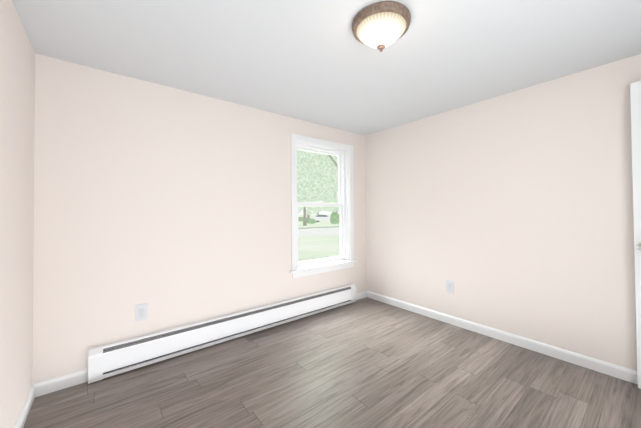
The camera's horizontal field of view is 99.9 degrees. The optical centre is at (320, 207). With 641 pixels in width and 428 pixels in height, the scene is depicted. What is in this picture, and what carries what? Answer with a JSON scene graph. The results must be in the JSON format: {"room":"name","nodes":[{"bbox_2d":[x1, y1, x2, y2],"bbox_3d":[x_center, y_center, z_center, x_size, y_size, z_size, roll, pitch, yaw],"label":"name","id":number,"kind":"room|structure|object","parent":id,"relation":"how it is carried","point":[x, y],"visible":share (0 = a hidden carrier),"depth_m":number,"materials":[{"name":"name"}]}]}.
{"room":"empty bedroom","nodes":[
{"label":"empty bedroom","id":0,"kind":"room"},
{"bbox_2d":[0,0,34,427],"bbox_3d":[-0.993,0.088,0.475,0.160,2.440,3.551,0,-1,-39],"label":"wall","id":1,"kind":"structure","parent":0,"point":[17,93],"depth_m":1.53,"materials":[{"name":"beige paint"}]},
{"bbox_2d":[14,384,34,427],"bbox_3d":[-1.698,1.282,1.494,0.015,0.092,1.039,0,-1,-39],"label":"baseboard","id":2,"kind":"structure","parent":1,"relation":"attached to","point":[24,413],"depth_m":1.69,"materials":[{"name":"white paint"}]},
{"bbox_2d":[32,54,366,383],"bbox_3d":[-0.723,0.124,3.062,3.806,2.440,0.160,0,-1,-39],"label":"wall","id":3,"kind":"structure","parent":0,"point":[171,206],"depth_m":2.36,"materials":[{"name":"beige paint"}]},
{"bbox_2d":[33,369,87,396],"bbox_3d":[-1.907,1.291,1.983,0.298,0.092,0.015,0,-1,-39],"label":"baseboard","id":4,"kind":"structure","parent":3,"relation":"attached to","point":[59,383],"depth_m":1.98,"materials":[{"name":"white paint"}]},
{"bbox_2d":[135,303,147,321],"bbox_3d":[-1.526,0.895,2.297,0.089,0.135,0.009,0,-1,-39],"label":"electrical outlet","id":5,"kind":"object","parent":3,"relation":"attached to","point":[141,311],"visible":1,"depth_m":2.29,"materials":[{"name":"white plastic"}]},
{"bbox_2d":[88,284,355,383],"bbox_3d":[-0.644,1.217,2.949,2.877,0.249,0.075,0,-1,-39],"label":"heater","id":6,"kind":"object","parent":3,"relation":"attached to","point":[114,358],"visible":1,"depth_m":2.54,"materials":[{"name":"white metal"}]},
{"bbox_2d":[289,133,356,277],"bbox_3d":[0.021,-0.018,3.629,1.115,1.750,0.205,0,-1,-39],"label":"window","id":7,"kind":"structure","parent":3,"relation":"in","point":[345,204],"depth_m":3.67,"materials":[{"name":"white paint"}]},
{"bbox_2d":[356,291,366,299],"bbox_3d":[0.584,1.303,3.966,0.307,0.092,0.015,0,-1,-39],"label":"baseboard","id":8,"kind":"structure","parent":3,"relation":"attached to","point":[361,295],"depth_m":3.97,"materials":[{"name":"white paint"}]},
{"bbox_2d":[12,0,640,135],"bbox_3d":[0.424,-1.186,1.630,3.806,0.120,3.871,0,-1,-39],"label":"ceiling","id":9,"kind":"structure","parent":0,"point":[315,61],"depth_m":1.90,"materials":[{"name":"white paint"}]},
{"bbox_2d":[352,1,410,51],"bbox_3d":[0.368,-1.035,1.639,0.350,0.180,0.350,0,-1,-39],"label":"ceiling light","id":10,"kind":"object","parent":9,"relation":"attached to","point":[380,26],"visible":0.98,"depth_m":1.55,"materials":[{"name":"white glass"}]},
{"bbox_2d":[23,297,640,427],"bbox_3d":[0.442,1.364,1.592,3.806,0.100,3.871,0,-1,-39],"label":"floor","id":11,"kind":"structure","parent":0,"point":[366,362],"depth_m":1.99,"materials":[{"name":"brown wood"}]},
{"bbox_2d":[365,54,640,370],"bbox_3d":[1.859,0.101,2.747,0.160,2.440,3.551,0,-1,-39],"label":"wall","id":12,"kind":"structure","parent":0,"point":[511,212],"depth_m":2.55,"materials":[{"name":"beige paint"}]},
{"bbox_2d":[446,280,453,293],"bbox_3d":[1.478,0.913,3.084,0.009,0.135,0.089,0,-1,-39],"label":"electrical outlet","id":13,"kind":"object","parent":12,"relation":"attached to","point":[449,286],"visible":1,"depth_m":3.07,"materials":[{"name":"white plastic"}]},
{"bbox_2d":[367,291,637,383],"bbox_3d":[1.800,1.274,2.674,0.015,0.092,3.551,0,-1,-39],"label":"baseboard","id":14,"kind":"structure","parent":12,"relation":"attached to","point":[616,371],"depth_m":2.52,"materials":[{"name":"white paint"}]},
{"bbox_2d":[630,81,640,388],"bbox_3d":[2.483,0.189,1.585,0.297,2.195,0.838,0,-1,-39],"label":"door","id":15,"kind":"structure","parent":12,"relation":"in","point":[635,90],"depth_m":1.93,"materials":[{"name":"white paint"}]},
{"label":"outside","id":16,"kind":"structure","parent":0,"visible":0},
{"bbox_2d":[298,214,339,261],"bbox_3d":[-21.010,3.467,74.526,180.000,0.200,136.969,0,-1,-39],"label":"ground","id":17,"kind":"structure","parent":16,"point":[328,244],"depth_m":17.01,"materials":[{"name":"green plant"}]},
{"bbox_2d":[297,150,339,225],"bbox_3d":[1.128,-9.734,50.616,58.676,25.615,66.409,0,-1,-39],"label":"trees","id":18,"kind":"object","parent":17,"relation":"on","point":[313,182],"depth_m":35.46,"materials":[{"name":"green plant"}]},
{"bbox_2d":[299,227,339,236],"bbox_3d":[8.232,2.516,32.753,160.000,0.020,9.400,0,-1,-29],"label":"road","id":19,"kind":"structure","parent":17,"relation":"on","point":[335,231],"depth_m":27.54,"materials":[{"name":"grey asphalt"}]},
{"bbox_2d":[299,226,339,228],"bbox_3d":[5.922,2.546,37.001,160.000,0.120,0.230,0,-1,-29],"label":"kerb","id":20,"kind":"object","parent":17,"relation":"on","point":[319,227],"depth_m":33.62,"materials":[{"name":"grey concrete"}]},
{"bbox_2d":[313,214,330,221],"bbox_3d":[0.819,2.112,52.234,4.500,1.520,1.808,0,-1,-5],"label":"car","id":21,"kind":"object","parent":17,"relation":"on","point":[323,217],"depth_m":51.29,"materials":[{"name":"white metal"}]}
]}

